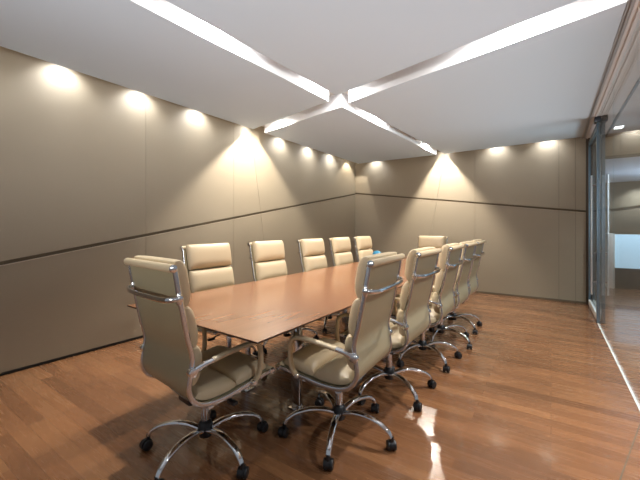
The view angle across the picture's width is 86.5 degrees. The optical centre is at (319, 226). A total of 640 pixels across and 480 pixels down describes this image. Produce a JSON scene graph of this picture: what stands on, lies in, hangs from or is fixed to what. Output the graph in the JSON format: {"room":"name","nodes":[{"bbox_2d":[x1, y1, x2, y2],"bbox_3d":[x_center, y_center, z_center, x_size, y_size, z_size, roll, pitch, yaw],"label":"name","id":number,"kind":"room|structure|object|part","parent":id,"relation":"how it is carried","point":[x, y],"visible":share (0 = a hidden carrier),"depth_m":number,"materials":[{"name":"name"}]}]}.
{"room":"conference room","nodes":[
{"label":"conference room","id":0,"kind":"room"},
{"bbox_2d":[0,46,355,373],"bbox_3d":[-1.634,-0.180,4.495,0.120,2.860,8.800,0,0,34],"label":"wall","id":1,"kind":"structure","parent":0,"point":[96,174],"depth_m":3.56,"materials":[{"name":"brown paint"}]},
{"bbox_2d":[0,336,142,375],"bbox_3d":[-1.613,1.240,4.415,0.010,0.020,8.690,0,0,34],"label":"baseboard","id":2,"kind":"structure","parent":1,"relation":"attached to","point":[106,346],"depth_m":3.23,"materials":[{"name":"black metal"}]},
{"bbox_3d":[-3.029,0.669,2.354,0.018,1.110,3.686,0,0,34],"label":"wall panel","id":3,"kind":"part","parent":1,"relation":"part of","materials":[{"name":"beige paint"}]},
{"bbox_3d":[-3.029,-0.447,2.354,0.018,2.322,3.686,0,0,34],"label":"wall panel","id":4,"kind":"part","parent":1,"relation":"part of","materials":[{"name":"beige paint"}]},
{"bbox_3d":[-1.627,0.557,4.418,0.018,1.335,1.296,0,0,34],"label":"wall panel","id":5,"kind":"part","parent":1,"relation":"part of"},
{"bbox_3d":[-1.627,-0.766,4.418,0.018,1.684,1.296,0,0,34],"label":"wall panel","id":6,"kind":"part","parent":1,"relation":"part of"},
{"bbox_3d":[-1.106,-0.879,5.185,0.018,1.459,0.550,0,0,34],"label":"wall panel","id":7,"kind":"part","parent":1,"relation":"part of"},
{"bbox_3d":[-1.036,0.509,5.288,0.018,1.431,0.800,0,0,34],"label":"wall panel","id":8,"kind":"part","parent":1,"relation":"part of","materials":[{"name":"beige paint"}]},
{"bbox_3d":[-0.102,-0.927,6.662,0.018,1.363,3.490,0,0,34],"label":"wall panel","id":9,"kind":"part","parent":1,"relation":"part of","materials":[{"name":"beige paint"}]},
{"bbox_3d":[-0.035,0.227,6.761,0.018,1.994,3.252,0,0,34],"label":"wall panel","id":10,"kind":"part","parent":1,"relation":"part of","materials":[{"name":"beige paint"}]},
{"bbox_2d":[0,0,626,163],"bbox_3d":[0.237,-1.570,3.285,4.540,0.280,8.900,0,0,34],"label":"ceiling","id":11,"kind":"structure","parent":0,"point":[357,81],"depth_m":2.92,"materials":[{"name":"grey paint"}]},
{"bbox_3d":[-1.802,-1.520,2.409,1.510,0.180,5.160,0,0,34],"label":"panel","id":12,"kind":"part","parent":11,"relation":"part of","materials":[{"name":"white paint"}]},
{"bbox_3d":[0.648,-1.520,5.829,1.720,0.180,3.390,0,0,34],"label":"panel","id":13,"kind":"part","parent":11,"relation":"part of","materials":[{"name":"white paint"}]},
{"bbox_3d":[-0.277,-1.520,1.131,2.530,0.180,4.760,0,0,34],"label":"panel","id":14,"kind":"part","parent":11,"relation":"part of","materials":[{"name":"white paint"}]},
{"bbox_3d":[2.110,-1.520,4.454,2.335,0.180,3.980,0,0,34],"label":"panel","id":15,"kind":"part","parent":11,"relation":"part of","materials":[{"name":"white paint"}]},
{"bbox_2d":[0,277,639,479],"bbox_3d":[3.501,1.300,2.457,10.970,0.100,20.000,0,0,34],"label":"floor","id":16,"kind":"structure","parent":0,"point":[540,392],"depth_m":2.29,"materials":[{"name":"brown wood"}]},
{"bbox_2d":[123,255,274,479],"bbox_3d":[-0.612,0.701,1.887,0.681,1.097,0.712,0,0,40],"label":"office chair","id":17,"kind":"object","parent":16,"relation":"on","point":[204,379],"visible":0.98,"depth_m":1.72,"materials":[{"name":"beige leather"}]},
{"bbox_3d":[-0.844,0.528,2.039,0.012,0.685,0.576,0,0,40],"label":"rail","id":18,"kind":"part","parent":17,"relation":"part of","materials":[{"name":"silver metal"}]},
{"bbox_3d":[-0.819,1.133,1.910,0.312,0.095,0.042,0,0,4],"label":"leg","id":19,"kind":"part","parent":17,"relation":"part of","materials":[{"name":"silver metal"}]},
{"bbox_3d":[-0.707,1.133,1.730,0.042,0.095,0.312,0,0,22],"label":"leg","id":20,"kind":"part","parent":17,"relation":"part of","materials":[{"name":"silver metal"}]},
{"bbox_3d":[-0.630,0.322,1.522,0.024,0.056,0.032,0,0,40],"label":"handle mount","id":21,"kind":"part","parent":17,"relation":"part of","materials":[{"name":"silver metal"}]},
{"bbox_3d":[-0.656,0.530,1.878,0.488,0.662,0.552,0,0,40],"label":"sling panel","id":22,"kind":"part","parent":17,"relation":"part of","materials":[{"name":"beige leather"}]},
{"bbox_3d":[-0.838,0.715,2.093,0.054,0.233,0.307,0,0,40],"label":"armrest","id":23,"kind":"part","parent":17,"relation":"part of","materials":[{"name":"beige leather"}]},
{"bbox_3d":[-0.466,0.528,1.719,0.012,0.685,0.576,0,0,40],"label":"rail","id":24,"kind":"part","parent":17,"relation":"part of","materials":[{"name":"silver metal"}]},
{"bbox_3d":[-0.501,1.133,1.781,0.312,0.095,0.042,0,0,40],"label":"leg","id":25,"kind":"part","parent":17,"relation":"part of","materials":[{"name":"silver metal"}]},
{"bbox_3d":[-0.510,0.913,1.826,0.190,0.029,0.032,0,0,40],"label":"lever","id":26,"kind":"part","parent":17,"relation":"part of","materials":[{"name":"black plastic"}]},
{"bbox_3d":[-0.486,1.133,1.992,0.312,0.095,0.042,0,0,-32],"label":"leg","id":27,"kind":"part","parent":17,"relation":"part of","materials":[{"name":"silver metal"}]},
{"bbox_3d":[-0.413,0.715,1.734,0.054,0.233,0.307,0,0,40],"label":"armrest","id":28,"kind":"part","parent":17,"relation":"part of","materials":[{"name":"silver metal"}]},
{"bbox_2d":[180,243,263,362],"bbox_3d":[-0.781,0.701,2.997,0.690,1.097,0.705,0,0,34],"label":"office chair","id":29,"kind":"object","parent":16,"relation":"on","point":[208,266],"visible":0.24,"depth_m":3.00,"materials":[{"name":"beige leather"}]},
{"bbox_3d":[-0.957,0.528,2.780,0.576,0.685,0.012,0,0,34],"label":"rail","id":30,"kind":"part","parent":29,"relation":"part of","materials":[{"name":"silver metal"}]},
{"bbox_3d":[-0.819,0.530,2.986,0.552,0.662,0.488,0,0,34],"label":"sling panel","id":31,"kind":"part","parent":29,"relation":"part of","materials":[{"name":"beige leather"}]},
{"bbox_3d":[-0.855,0.913,2.836,0.032,0.029,0.190,0,0,34],"label":"lever","id":32,"kind":"part","parent":29,"relation":"part of","materials":[{"name":"black plastic"}]},
{"bbox_2d":[247,240,318,353],"bbox_3d":[-0.376,0.701,3.610,0.675,1.097,0.690,0,0,34],"label":"office chair","id":33,"kind":"object","parent":16,"relation":"on","point":[266,257],"visible":0.28,"depth_m":3.64,"materials":[{"name":"beige leather"}]},
{"bbox_3d":[-0.513,0.528,3.434,0.576,0.685,0.012,0,0,34],"label":"rail","id":34,"kind":"part","parent":33,"relation":"part of","materials":[{"name":"silver metal"}]},
{"bbox_3d":[-0.374,0.530,3.640,0.552,0.662,0.488,0,0,34],"label":"sling panel","id":35,"kind":"part","parent":33,"relation":"part of","materials":[{"name":"beige leather"}]},
{"bbox_3d":[-0.180,1.133,3.675,0.312,0.095,0.042,0,0,-16],"label":"leg","id":36,"kind":"part","parent":33,"relation":"part of","materials":[{"name":"silver metal"}]},
{"bbox_2d":[127,257,440,410],"bbox_3d":[0.454,0.880,3.706,1.265,0.740,4.460,0,0,34],"label":"conference table","id":37,"kind":"object","parent":16,"relation":"on","point":[256,312],"visible":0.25,"depth_m":2.33,"materials":[{"name":"brown wood"}]},
{"bbox_3d":[-0.573,0.934,2.626,0.070,0.608,0.040,0,0,34],"label":"leg","id":38,"kind":"part","parent":37,"relation":"part of","materials":[{"name":"silver metal"}]},
{"bbox_3d":[-0.160,0.934,2.345,0.070,0.608,0.040,0,0,34],"label":"leg","id":39,"kind":"part","parent":37,"relation":"part of","materials":[{"name":"silver metal"}]},
{"bbox_3d":[-0.160,1.244,2.345,0.100,0.012,0.080,0,0,34],"label":"foot plate","id":40,"kind":"part","parent":37,"relation":"part of","materials":[{"name":"silver metal"}]},
{"bbox_3d":[0.270,0.934,3.867,0.070,0.608,0.040,0,0,34],"label":"leg","id":41,"kind":"part","parent":37,"relation":"part of","materials":[{"name":"silver metal"}]},
{"bbox_2d":[296,238,348,332],"bbox_3d":[0.138,0.701,4.332,0.704,1.097,0.703,0,0,34],"label":"office chair","id":42,"kind":"object","parent":16,"relation":"on","point":[311,252],"visible":0.3,"depth_m":4.31,"materials":[{"name":"beige leather"}]},
{"bbox_3d":[-0.041,0.528,4.129,0.576,0.685,0.012,0,0,34],"label":"rail","id":43,"kind":"part","parent":42,"relation":"part of","materials":[{"name":"silver metal"}]},
{"bbox_3d":[0.098,0.530,4.335,0.552,0.662,0.488,0,0,34],"label":"sling panel","id":44,"kind":"part","parent":42,"relation":"part of","materials":[{"name":"beige leather"}]},
{"bbox_2d":[275,252,404,470],"bbox_3d":[0.152,0.701,2.060,0.664,1.097,0.708,0,0,31],"label":"office chair","id":45,"kind":"object","parent":16,"relation":"on","point":[326,363],"visible":1,"depth_m":1.90,"materials":[{"name":"beige leather"}]},
{"bbox_3d":[-0.063,1.133,2.052,0.312,0.095,0.042,0,0,-5],"label":"leg","id":46,"kind":"part","parent":45,"relation":"part of","materials":[{"name":"silver metal"}]},
{"bbox_3d":[-0.045,0.715,1.839,0.307,0.233,0.054,0,0,31],"label":"armrest","id":47,"kind":"part","parent":45,"relation":"part of","materials":[{"name":"silver metal"}]},
{"bbox_3d":[0.009,0.528,1.842,0.576,0.685,0.012,0,0,31],"label":"rail","id":48,"kind":"part","parent":45,"relation":"part of","materials":[{"name":"silver metal"}]},
{"bbox_3d":[0.047,1.133,2.233,0.042,0.095,0.312,0,0,-23],"label":"leg","id":49,"kind":"part","parent":45,"relation":"part of","materials":[{"name":"silver metal"}]},
{"bbox_3d":[0.075,1.133,1.891,0.042,0.095,0.312,0,0,13],"label":"leg","id":50,"kind":"part","parent":45,"relation":"part of","materials":[{"name":"silver metal"}]},
{"bbox_3d":[0.138,0.530,2.054,0.552,0.662,0.488,0,0,31],"label":"sling panel","id":51,"kind":"part","parent":45,"relation":"part of","materials":[{"name":"beige leather"}]},
{"bbox_3d":[0.243,0.715,2.316,0.307,0.233,0.054,0,0,31],"label":"armrest","id":52,"kind":"part","parent":45,"relation":"part of","materials":[{"name":"beige leather"}]},
{"bbox_3d":[0.253,1.133,2.184,0.312,0.095,0.042,0,0,-41],"label":"leg","id":53,"kind":"part","parent":45,"relation":"part of","materials":[{"name":"silver metal"}]},
{"bbox_3d":[0.228,0.322,1.708,0.032,0.056,0.024,0,0,31],"label":"handle mount","id":54,"kind":"part","parent":45,"relation":"part of","materials":[{"name":"silver metal"}]},
{"bbox_3d":[0.271,1.133,1.973,0.312,0.095,0.042,0,0,31],"label":"leg","id":55,"kind":"part","parent":45,"relation":"part of","materials":[{"name":"silver metal"}]},
{"bbox_3d":[0.266,0.528,2.266,0.576,0.685,0.012,0,0,31],"label":"rail","id":56,"kind":"part","parent":45,"relation":"part of","materials":[{"name":"silver metal"}]},
{"bbox_2d":[328,237,352,316],"bbox_3d":[0.505,0.701,4.944,0.672,1.097,0.738,0,0,34],"label":"office chair","id":57,"kind":"object","parent":16,"relation":"on","point":[340,247],"visible":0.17,"depth_m":4.92,"materials":[{"name":"beige leather"}]},
{"bbox_3d":[0.369,0.528,4.733,0.576,0.685,0.012,0,0,34],"label":"rail","id":58,"kind":"part","parent":57,"relation":"part of","materials":[{"name":"silver metal"}]},
{"bbox_3d":[0.508,0.530,4.938,0.552,0.662,0.488,0,0,34],"label":"sling panel","id":59,"kind":"part","parent":57,"relation":"part of","materials":[{"name":"beige leather"}]},
{"bbox_2d":[353,236,372,261],"bbox_3d":[0.933,0.701,5.512,0.681,1.097,0.680,0,0,34],"label":"office chair","id":60,"kind":"object","parent":16,"relation":"on","point":[363,244],"visible":0.2,"depth_m":5.52,"materials":[{"name":"beige leather"}]},
{"bbox_3d":[0.785,0.528,5.345,0.576,0.685,0.012,0,0,34],"label":"rail","id":61,"kind":"part","parent":60,"relation":"part of","materials":[{"name":"silver metal"}]},
{"bbox_2d":[340,247,441,411],"bbox_3d":[0.516,0.701,2.620,0.715,1.097,0.687,0,0,34],"label":"office chair","id":62,"kind":"object","parent":16,"relation":"on","point":[413,318],"visible":0.73,"depth_m":2.40,"materials":[{"name":"beige leather"}]},
{"bbox_3d":[0.394,1.133,2.496,0.312,0.095,0.042,0,0,-41],"label":"leg","id":63,"kind":"part","parent":62,"relation":"part of","materials":[{"name":"silver metal"}]},
{"bbox_3d":[0.376,1.133,2.707,0.312,0.095,0.042,0,0,31],"label":"leg","id":64,"kind":"part","parent":62,"relation":"part of","materials":[{"name":"silver metal"}]},
{"bbox_3d":[0.411,0.528,2.395,0.576,0.685,0.012,0,0,34],"label":"rail","id":65,"kind":"part","parent":62,"relation":"part of","materials":[{"name":"silver metal"}]},
{"bbox_3d":[0.551,0.530,2.599,0.552,0.662,0.488,0,0,34],"label":"sling panel","id":66,"kind":"part","parent":62,"relation":"part of","materials":[{"name":"beige leather"}]},
{"bbox_3d":[0.601,1.133,2.447,0.042,0.095,0.312,0,0,-23],"label":"leg","id":67,"kind":"part","parent":62,"relation":"part of","materials":[{"name":"silver metal"}]},
{"bbox_3d":[0.710,1.133,2.629,0.312,0.095,0.042,0,0,-5],"label":"leg","id":68,"kind":"part","parent":62,"relation":"part of","materials":[{"name":"silver metal"}]},
{"bbox_3d":[0.690,0.528,2.805,0.576,0.685,0.012,0,0,34],"label":"rail","id":69,"kind":"part","parent":62,"relation":"part of","materials":[{"name":"silver metal"}]},
{"bbox_2d":[391,243,464,372],"bbox_3d":[0.964,0.701,3.246,0.710,1.097,0.681,0,0,33],"label":"office chair","id":70,"kind":"object","parent":16,"relation":"on","point":[443,298],"visible":0.77,"depth_m":3.02,"materials":[{"name":"beige leather"}]},
{"bbox_3d":[0.804,0.715,3.010,0.307,0.233,0.054,0,0,33],"label":"armrest","id":71,"kind":"part","parent":70,"relation":"part of","materials":[{"name":"silver metal"}]},
{"bbox_3d":[0.830,1.133,3.123,0.312,0.095,0.042,0,0,-37],"label":"leg","id":72,"kind":"part","parent":70,"relation":"part of","materials":[{"name":"silver metal"}]},
{"bbox_3d":[0.859,0.528,3.010,0.576,0.685,0.012,0,0,33],"label":"rail","id":73,"kind":"part","parent":70,"relation":"part of","materials":[{"name":"silver metal"}]},
{"bbox_3d":[0.995,0.530,3.217,0.552,0.662,0.488,0,0,33],"label":"sling panel","id":74,"kind":"part","parent":70,"relation":"part of","materials":[{"name":"beige leather"}]},
{"bbox_3d":[1.032,1.133,3.060,0.042,0.095,0.312,0,0,-19],"label":"leg","id":75,"kind":"part","parent":70,"relation":"part of","materials":[{"name":"silver metal"}]},
{"bbox_3d":[1.155,1.133,3.233,0.312,0.095,0.042,0,0,-1],"label":"leg","id":76,"kind":"part","parent":70,"relation":"part of","materials":[{"name":"silver metal"}]},
{"bbox_3d":[1.130,0.528,3.425,0.576,0.685,0.012,0,0,33],"label":"rail","id":77,"kind":"part","parent":70,"relation":"part of","materials":[{"name":"silver metal"}]},
{"bbox_2d":[417,236,447,278],"bbox_3d":[1.775,0.701,5.686,0.672,1.097,0.703,0,0,38],"label":"office chair","id":78,"kind":"object","parent":16,"relation":"on","point":[423,241],"visible":0.08,"depth_m":5.79,"materials":[{"name":"beige leather"}]},
{"bbox_2d":[429,241,477,348],"bbox_3d":[1.313,0.701,3.723,0.692,1.097,0.657,0,0,34],"label":"office chair","id":79,"kind":"object","parent":16,"relation":"on","point":[461,287],"visible":0.55,"depth_m":3.57,"materials":[{"name":"beige leather"}]},
{"bbox_3d":[1.224,1.133,3.593,0.042,0.095,0.312,0,0,36],"label":"leg","id":80,"kind":"part","parent":79,"relation":"part of","materials":[{"name":"silver metal"}]},
{"bbox_3d":[1.503,1.133,3.793,0.312,0.095,0.042,0,0,-18],"label":"leg","id":81,"kind":"part","parent":79,"relation":"part of","materials":[{"name":"silver metal"}]},
{"bbox_3d":[1.436,1.133,3.592,0.042,0.095,0.312,0,0,-36],"label":"leg","id":82,"kind":"part","parent":79,"relation":"part of","materials":[{"name":"silver metal"}]},
{"bbox_3d":[1.212,0.528,3.519,0.576,0.685,0.012,0,0,34],"label":"rail","id":83,"kind":"part","parent":79,"relation":"part of","materials":[{"name":"silver metal"}]},
{"bbox_3d":[1.352,0.530,3.724,0.552,0.662,0.488,0,0,34],"label":"sling panel","id":84,"kind":"part","parent":79,"relation":"part of","materials":[{"name":"beige leather"}]},
{"bbox_3d":[1.490,0.528,3.930,0.576,0.685,0.012,0,0,34],"label":"rail","id":85,"kind":"part","parent":79,"relation":"part of","materials":[{"name":"silver metal"}]},
{"bbox_2d":[434,239,485,334],"bbox_3d":[1.657,0.701,4.263,0.715,1.097,0.687,0,0,34],"label":"office chair","id":86,"kind":"object","parent":16,"relation":"on","point":[472,280],"visible":0.38,"depth_m":4.14,"materials":[{"name":"beige leather"}]},
{"bbox_3d":[1.741,1.133,4.090,0.042,0.095,0.312,0,0,-23],"label":"leg","id":87,"kind":"part","parent":86,"relation":"part of","materials":[{"name":"silver metal"}]},
{"bbox_3d":[1.851,1.133,4.272,0.312,0.095,0.042,0,0,-5],"label":"leg","id":88,"kind":"part","parent":86,"relation":"part of","materials":[{"name":"silver metal"}]},
{"bbox_3d":[1.552,0.528,4.038,0.576,0.685,0.012,0,0,34],"label":"rail","id":89,"kind":"part","parent":86,"relation":"part of","materials":[{"name":"silver metal"}]},
{"bbox_3d":[1.692,0.530,4.242,0.552,0.662,0.488,0,0,34],"label":"sling panel","id":90,"kind":"part","parent":86,"relation":"part of","materials":[{"name":"beige leather"}]},
{"bbox_3d":[1.831,0.528,4.448,0.576,0.685,0.012,0,0,34],"label":"rail","id":91,"kind":"part","parent":86,"relation":"part of","materials":[{"name":"silver metal"}]},
{"bbox_2d":[597,323,639,410],"bbox_3d":[2.864,1.247,3.319,0.016,0.006,2.610,0,0,34],"label":"trim","id":92,"kind":"structure","parent":16,"relation":"on","point":[619,367],"depth_m":2.89,"materials":[{"name":"white"}]},
{"bbox_2d":[605,233,639,289],"bbox_3d":[7.066,0.690,6.485,2.500,1.120,0.570,0,0,34],"label":"countertop","id":93,"kind":"structure","parent":16,"relation":"on","point":[624,249],"depth_m":6.87,"materials":[{"name":"white"}]},
{"bbox_3d":[6.080,0.690,7.155,0.115,1.120,0.570,0,0,34],"label":"panel","id":94,"kind":"part","parent":93,"relation":"part of","materials":[{"name":"white"}]},
{"bbox_3d":[6.999,0.490,6.271,2.370,0.680,0.040,0,0,34],"label":"frosted panel","id":95,"kind":"part","parent":93,"relation":"part of","materials":[{"name":"blue"}]},
{"bbox_2d":[619,423,639,479],"bbox_3d":[0.468,1.249,0.798,4.400,0.001,0.006,0,0,-41],"label":"trim","id":96,"kind":"structure","parent":16,"relation":"on","point":[639,423],"depth_m":1.87,"materials":[{"name":"brown"}]},
{"bbox_2d":[355,133,639,301],"bbox_3d":[3.749,-0.180,6.066,7.021,2.860,0.248,0,0,36],"label":"wall","id":97,"kind":"structure","parent":0,"point":[527,202],"depth_m":6.22,"materials":[{"name":"brown paint"}]},
{"bbox_3d":[1.607,0.227,7.470,1.900,1.995,0.018,0,0,36],"label":"wall panel","id":98,"kind":"part","parent":97,"relation":"part of","materials":[{"name":"beige paint"}]},
{"bbox_3d":[1.682,-1.089,7.417,2.083,1.039,0.018,0,0,36],"label":"wall panel","id":99,"kind":"part","parent":97,"relation":"part of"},
{"bbox_3d":[2.546,0.346,6.794,1.021,1.755,0.018,0,0,36],"label":"wall panel","id":100,"kind":"part","parent":97,"relation":"part of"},
{"bbox_3d":[2.671,-1.044,6.704,0.713,1.129,0.018,0,0,36],"label":"wall panel","id":101,"kind":"part","parent":97,"relation":"part of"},
{"bbox_3d":[3.493,0.392,6.111,1.307,1.665,0.018,0,0,36],"label":"wall panel","id":102,"kind":"part","parent":97,"relation":"part of","materials":[{"name":"beige paint"}]},
{"bbox_3d":[3.493,-0.961,6.111,1.307,1.294,0.018,0,0,36],"label":"wall panel","id":103,"kind":"part","parent":97,"relation":"part of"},
{"bbox_2d":[474,291,585,303],"bbox_3d":[2.567,1.232,6.758,4.292,0.035,0.013,0,0,36],"label":"baseboard","id":104,"kind":"structure","parent":97,"relation":"attached to","point":[502,294],"depth_m":5.93,"materials":[{"name":"brown wood"}]},
{"bbox_3d":[4.115,0.474,5.662,0.222,1.500,0.018,0,0,36],"label":"wall panel","id":105,"kind":"part","parent":97,"relation":"part of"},
{"bbox_3d":[4.115,-0.947,5.662,0.222,1.323,0.018,0,0,36],"label":"wall panel","id":106,"kind":"part","parent":97,"relation":"part of","materials":[{"name":"beige paint"}]},
{"bbox_3d":[4.261,0.488,5.556,0.132,1.472,0.018,0,0,36],"label":"wall panel","id":107,"kind":"part","parent":97,"relation":"part of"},
{"bbox_3d":[4.261,-0.938,5.556,0.132,1.340,0.018,0,0,36],"label":"wall panel","id":108,"kind":"part","parent":97,"relation":"part of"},
{"bbox_2d":[605,77,639,136],"bbox_3d":[2.809,-1.518,2.867,0.025,0.185,11.100,0,0,34],"label":"trim","id":109,"kind":"structure","parent":97,"relation":"attached to","point":[638,80],"depth_m":3.96,"materials":[{"name":"grey metal"}]},
{"bbox_2d":[586,138,595,304],"bbox_3d":[4.450,-0.180,5.597,0.130,2.860,0.340,0,0,34],"label":"wall","id":110,"kind":"structure","parent":0,"point":[588,139],"depth_m":5.48,"materials":[{"name":"grey metal"}]},
{"bbox_2d":[588,122,599,322],"bbox_3d":[3.933,-0.060,4.932,0.094,2.600,1.260,0,0,34],"label":"door","id":111,"kind":"structure","parent":110,"relation":"in","point":[596,133],"depth_m":4.48,"materials":[{"name":"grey metal"}]},
{"bbox_3d":[3.588,0.105,4.489,0.022,1.570,0.022,0,0,34],"label":"pull handle","id":112,"kind":"part","parent":111,"relation":"part of","materials":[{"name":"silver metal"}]},
{"bbox_3d":[3.959,-1.320,4.921,0.028,0.080,1.150,0,0,34],"label":"rail","id":113,"kind":"part","parent":111,"relation":"part of","materials":[{"name":"grey metal"}]},
{"bbox_3d":[3.959,1.195,4.921,0.028,0.090,1.150,0,0,34],"label":"rail","id":114,"kind":"part","parent":111,"relation":"part of","materials":[{"name":"white metal"}]},
{"bbox_2d":[592,121,608,322],"bbox_3d":[4.022,-0.060,4.884,0.083,2.600,1.240,0,0,34],"label":"door","id":115,"kind":"structure","parent":110,"relation":"in","point":[602,126],"depth_m":4.40,"materials":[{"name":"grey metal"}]},
{"bbox_3d":[4.006,-1.320,4.901,0.028,0.080,1.130,0,0,34],"label":"rail","id":116,"kind":"part","parent":115,"relation":"part of","materials":[{"name":"grey metal"}]},
{"bbox_3d":[3.738,0.105,4.412,0.022,1.570,0.022,0,0,34],"label":"pull handle","id":117,"kind":"part","parent":115,"relation":"part of","materials":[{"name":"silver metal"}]},
{"bbox_2d":[594,115,607,123],"bbox_3d":[3.651,-1.395,4.422,0.130,0.070,0.140,0,0,34],"label":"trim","id":118,"kind":"structure","parent":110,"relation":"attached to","point":[603,118],"depth_m":4.38,"materials":[{"name":"grey metal"}]},
{"bbox_2d":[581,0,639,138],"bbox_3d":[1.980,-1.517,1.895,0.255,0.186,8.560,0,0,34],"label":"trim","id":119,"kind":"structure","parent":110,"relation":"attached to","point":[624,73],"depth_m":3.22,"materials":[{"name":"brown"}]},
{"bbox_2d":[600,181,639,276],"bbox_3d":[7.971,0.025,7.995,3.000,2.450,0.215,0,0,34],"label":"wall","id":120,"kind":"structure","parent":0,"point":[624,197],"depth_m":8.29,"materials":[{"name":"brown paint"}]},
{"bbox_2d":[600,156,639,182],"bbox_3d":[6.795,-1.150,6.264,3.000,0.100,4.000,0,0,34],"label":"ceiling","id":121,"kind":"structure","parent":0,"point":[627,169],"depth_m":6.50,"materials":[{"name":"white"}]},
{"bbox_2d":[607,83,639,135],"bbox_3d":[2.893,-1.480,1.299,1.875,0.100,8.600,0,0,34],"label":"ceiling","id":122,"kind":"structure","parent":0,"point":[629,117],"depth_m":4.48,"materials":[{"name":"grey paint"}]},
{"bbox_2d":[612,125,624,129],"bbox_3d":[4.270,-1.425,4.861,0.120,0.008,0.180,0,0,34],"label":"recessed light","id":123,"kind":"object","parent":122,"relation":"in","point":[620,126],"visible":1,"depth_m":4.87,"materials":[{"name":"white"}]}
]}

